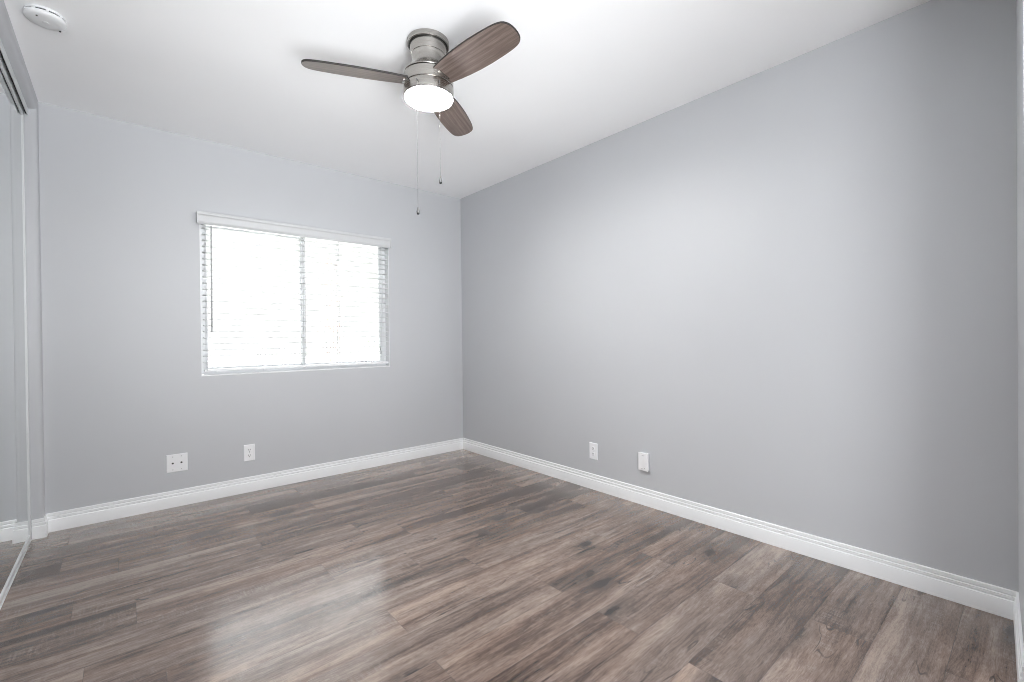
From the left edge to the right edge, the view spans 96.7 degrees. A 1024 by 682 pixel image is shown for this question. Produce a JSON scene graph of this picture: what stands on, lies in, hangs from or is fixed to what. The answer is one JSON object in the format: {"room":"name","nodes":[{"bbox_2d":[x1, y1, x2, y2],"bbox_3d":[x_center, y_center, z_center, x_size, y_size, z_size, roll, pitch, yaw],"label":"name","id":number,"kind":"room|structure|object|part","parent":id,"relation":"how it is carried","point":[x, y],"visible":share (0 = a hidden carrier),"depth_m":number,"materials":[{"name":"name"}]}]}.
{"room":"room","nodes":[
{"label":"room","id":0,"kind":"room"},
{"bbox_2d":[0,0,44,538],"bbox_3d":[-1.473,-0.136,1.115,0.105,2.440,3.768,-1,0,-41],"label":"door frame","id":1,"kind":"structure","parent":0,"point":[8,38],"depth_m":2.50,"materials":[{"name":"grey paint"}]},
{"bbox_2d":[0,55,30,604],"bbox_3d":[-2.112,-0.087,1.850,0.022,2.336,1.639,-1,0,-41],"label":"door","id":2,"kind":"structure","parent":1,"relation":"in","point":[15,507],"depth_m":2.16,"materials":[{"name":"white mirror"}]},
{"bbox_3d":[-2.125,-1.237,1.843,0.022,0.036,1.595,-1,0,-41],"label":"rail","id":3,"kind":"part","parent":2,"relation":"part of","materials":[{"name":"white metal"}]},
{"bbox_3d":[-2.100,1.063,1.857,0.022,0.024,1.595,-1,0,-41],"label":"rail","id":4,"kind":"part","parent":2,"relation":"part of","materials":[{"name":"white metal"}]},
{"bbox_2d":[0,39,31,608],"bbox_3d":[-1.620,-0.096,1.261,0.072,2.363,3.204,-1,0,-41],"label":"trim","id":5,"kind":"structure","parent":1,"relation":"attached to","point":[3,54],"depth_m":2.14,"materials":[{"name":"white metal"}]},
{"bbox_2d":[31,514,48,539],"bbox_3d":[-2.633,1.035,2.541,0.060,0.106,0.088,-1,0,-41],"label":"baseboard","id":6,"kind":"structure","parent":1,"relation":"attached to","point":[40,527],"depth_m":2.51,"materials":[{"name":"white wood"}]},
{"bbox_2d":[38,102,462,513],"bbox_3d":[-1.881,-0.145,3.342,3.752,2.440,0.140,-1,0,-41],"label":"wall","id":7,"kind":"structure","parent":0,"point":[125,390],"depth_m":3.00,"materials":[{"name":"grey paint"}]},
{"bbox_2d":[166,453,187,472],"bbox_3d":[-2.188,0.796,2.974,0.112,0.115,0.014,-1,0,-41],"label":"plate","id":8,"kind":"object","parent":7,"relation":"attached to","point":[175,462],"visible":1,"depth_m":2.97,"materials":[{"name":"white plastic"}]},
{"bbox_2d":[244,444,254,460],"bbox_3d":[-1.874,0.797,3.248,0.070,0.115,0.008,-1,0,-41],"label":"wall outlet","id":9,"kind":"object","parent":7,"relation":"attached to","point":[249,450],"visible":1,"depth_m":3.25,"materials":[{"name":"white plastic"}]},
{"bbox_2d":[47,438,462,532],"bbox_3d":[-1.558,1.017,3.515,2.867,0.106,0.014,-1,0,-41],"label":"baseboard","id":10,"kind":"structure","parent":7,"relation":"attached to","point":[71,518],"depth_m":3.16,"materials":[{"name":"white wood"}]},
{"bbox_2d":[200,224,385,373],"bbox_3d":[-1.647,-0.314,3.583,1.360,1.080,0.060,-1,0,-41],"label":"window","id":11,"kind":"structure","parent":7,"relation":"in","point":[203,298],"depth_m":3.56,"materials":[{"name":"white plastic"}]},
{"bbox_3d":[-1.902,-0.310,3.385,0.661,1.026,0.022,-1,0,-41],"label":"sash","id":12,"kind":"part","parent":11,"relation":"part of","materials":[{"name":"clear glass"}]},
{"bbox_2d":[196,211,390,371],"bbox_3d":[-1.590,-0.331,3.505,1.381,1.080,0.116,-1,0,-41],"label":"window blind","id":13,"kind":"object","parent":11,"relation":"attached to","point":[210,219],"visible":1,"depth_m":3.43,"materials":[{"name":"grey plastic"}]},
{"bbox_3d":[-2.094,-0.297,3.112,0.002,1.001,0.054,-1,0,-41],"label":"ladder cord","id":14,"kind":"part","parent":13,"relation":"part of","materials":[{"name":"white fabric"}]},
{"bbox_3d":[-1.607,-0.825,3.533,1.332,0.044,0.048,-1,0,-41],"label":"head rail","id":15,"kind":"part","parent":13,"relation":"part of","materials":[{"name":"white plastic"}]},
{"bbox_3d":[-1.595,0.194,3.540,1.334,0.017,0.048,-1,0,-41],"label":"rail","id":16,"kind":"part","parent":13,"relation":"part of","materials":[{"name":"white plastic"}]},
{"bbox_3d":[-1.610,-0.304,3.529,0.002,1.001,0.054,-1,0,-41],"label":"ladder cord","id":17,"kind":"part","parent":13,"relation":"part of","materials":[{"name":"white fabric"}]},
{"bbox_3d":[-1.413,-0.308,3.698,0.002,1.001,0.054,-1,0,-41],"label":"ladder cord","id":18,"kind":"part","parent":13,"relation":"part of","materials":[{"name":"white fabric"}]},
{"bbox_3d":[-1.128,-0.371,3.889,0.002,0.890,0.004,-1,0,-41],"label":"lift cord","id":19,"kind":"part","parent":13,"relation":"part of","materials":[{"name":"white fabric"}]},
{"bbox_3d":[-1.140,-0.312,3.933,0.002,1.001,0.054,-1,0,-41],"label":"ladder cord","id":20,"kind":"part","parent":13,"relation":"part of","materials":[{"name":"white fabric"}]},
{"bbox_3d":[-1.397,-0.318,3.783,0.667,1.026,0.022,-1,0,-41],"label":"sash","id":21,"kind":"part","parent":11,"relation":"part of","materials":[{"name":"clear glass"}]},
{"bbox_2d":[199,224,389,375],"bbox_3d":[-1.604,-0.312,3.533,1.364,1.084,0.073,-1,0,-41],"label":"trim","id":22,"kind":"structure","parent":7,"relation":"attached to","point":[386,249],"depth_m":3.95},
{"bbox_2d":[4,0,929,198],"bbox_3d":[-0.258,-1.421,1.432,3.752,0.100,5.160,-1,0,-41],"label":"ceiling","id":23,"kind":"structure","parent":0,"point":[579,74],"depth_m":2.26,"materials":[{"name":"white paint"}]},
{"bbox_2d":[22,4,66,31],"bbox_3d":[-1.935,-1.336,1.888,0.130,0.037,0.130,-1,0,-41],"label":"smoke detector","id":24,"kind":"object","parent":23,"relation":"attached to","point":[44,17],"visible":1,"depth_m":1.87,"materials":[{"name":"white plastic"}]},
{"bbox_2d":[301,21,519,214],"bbox_3d":[-0.342,-0.962,2.004,0.943,0.822,0.882,-1,0,-41],"label":"ceiling fan","id":25,"kind":"object","parent":23,"relation":"hanging from","point":[430,76],"visible":1,"depth_m":1.99,"materials":[{"name":"brown wood"}]},
{"bbox_3d":[-0.677,-1.180,1.996,0.452,0.009,0.142,-1,14,-18],"label":"blade","id":26,"kind":"part","parent":25,"relation":"part of","materials":[{"name":"brown wood"}]},
{"bbox_3d":[-0.410,-0.861,1.978,0.004,0.557,0.012,-1,0,15],"label":"pull chain","id":27,"kind":"part","parent":25,"relation":"part of","materials":[{"name":"grey metal"}]},
{"bbox_3d":[-0.317,-0.931,1.994,0.004,0.419,0.009,-1,0,-33],"label":"pull chain","id":28,"kind":"part","parent":25,"relation":"part of","materials":[{"name":"grey metal"}]},
{"bbox_3d":[-0.317,-1.186,2.393,0.142,0.009,0.452,-15,-3,12],"label":"blade","id":29,"kind":"part","parent":25,"relation":"part of","materials":[{"name":"brown wood"}]},
{"bbox_3d":[-0.154,-1.185,1.882,0.452,0.009,0.142,0,-14,42],"label":"blade","id":30,"kind":"part","parent":25,"relation":"part of","materials":[{"name":"brown wood"}]},
{"bbox_2d":[0,449,1016,681],"bbox_3d":[-0.217,1.070,1.432,3.752,0.002,5.120,-1,0,-41],"label":"floor","id":31,"kind":"structure","parent":0,"point":[462,565],"depth_m":1.87,"materials":[{"name":"brown wood"}]},
{"bbox_2d":[461,0,1018,591],"bbox_3d":[1.186,-0.173,2.578,0.100,2.440,5.020,-1,0,-41],"label":"wall","id":32,"kind":"structure","parent":0,"point":[789,287],"depth_m":2.24,"materials":[{"name":"grey paint"}]},
{"bbox_2d":[589,442,597,459],"bbox_3d":[0.576,0.779,3.222,0.008,0.115,0.070,-1,0,-41],"label":"wall outlet","id":33,"kind":"object","parent":32,"relation":"attached to","point":[593,447],"visible":1,"depth_m":3.22,"materials":[{"name":"white plastic"}]},
{"bbox_2d":[638,452,648,471],"bbox_3d":[0.841,0.769,2.903,0.021,0.112,0.071,-1,0,-41],"label":"plate","id":34,"kind":"object","parent":32,"relation":"attached to","point":[643,458],"visible":1,"depth_m":2.89,"materials":[{"name":"white plastic"}]},
{"bbox_2d":[463,438,1016,619],"bbox_3d":[0.703,0.996,3.073,0.014,0.106,3.633,-1,0,-41],"label":"baseboard","id":35,"kind":"structure","parent":32,"relation":"attached to","point":[986,597],"depth_m":2.25,"materials":[{"name":"white wood"}]},
{"bbox_2d":[1016,0,1023,645],"bbox_3d":[0.623,-0.154,0.432,3.561,2.440,0.110,-1,0,-43],"label":"wall","id":36,"kind":"structure","parent":0,"point":[1019,3],"depth_m":1.49,"materials":[{"name":"grey paint"}]},
{"bbox_2d":[1013,592,1023,681],"bbox_3d":[1.685,0.995,1.514,0.559,0.106,0.014,-1,0,-43],"label":"baseboard","id":37,"kind":"structure","parent":36,"relation":"attached to","point":[1019,648],"depth_m":1.47,"materials":[{"name":"white wood"}]},
{"bbox_2d":[1023,0,1023,45],"bbox_3d":[1.500,-0.169,1.260,0.018,2.440,0.109,-1,0,-41],"label":"trim","id":38,"kind":"structure","parent":36,"relation":"attached to","point":[1023,0],"depth_m":1.29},
{"label":"outside","id":39,"kind":"structure","parent":0,"visible":0},
{"bbox_2d":[208,355,377,366],"bbox_3d":[-12.088,1.442,18.676,34.000,0.100,35.910,-1,0,-41],"label":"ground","id":40,"kind":"structure","parent":39,"point":[240,362],"depth_m":30.71,"materials":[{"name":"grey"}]},
{"bbox_2d":[208,348,222,366],"bbox_3d":[-4.278,0.639,5.835,1.069,1.508,1.097,-1,0,-29],"label":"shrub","id":41,"kind":"object","parent":40,"relation":"on","point":[213,360],"visible":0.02,"depth_m":6.00,"materials":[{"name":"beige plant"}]},
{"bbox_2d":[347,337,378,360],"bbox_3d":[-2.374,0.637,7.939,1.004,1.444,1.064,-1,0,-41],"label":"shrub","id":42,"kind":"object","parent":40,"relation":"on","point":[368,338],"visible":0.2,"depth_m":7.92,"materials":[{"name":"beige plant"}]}
]}

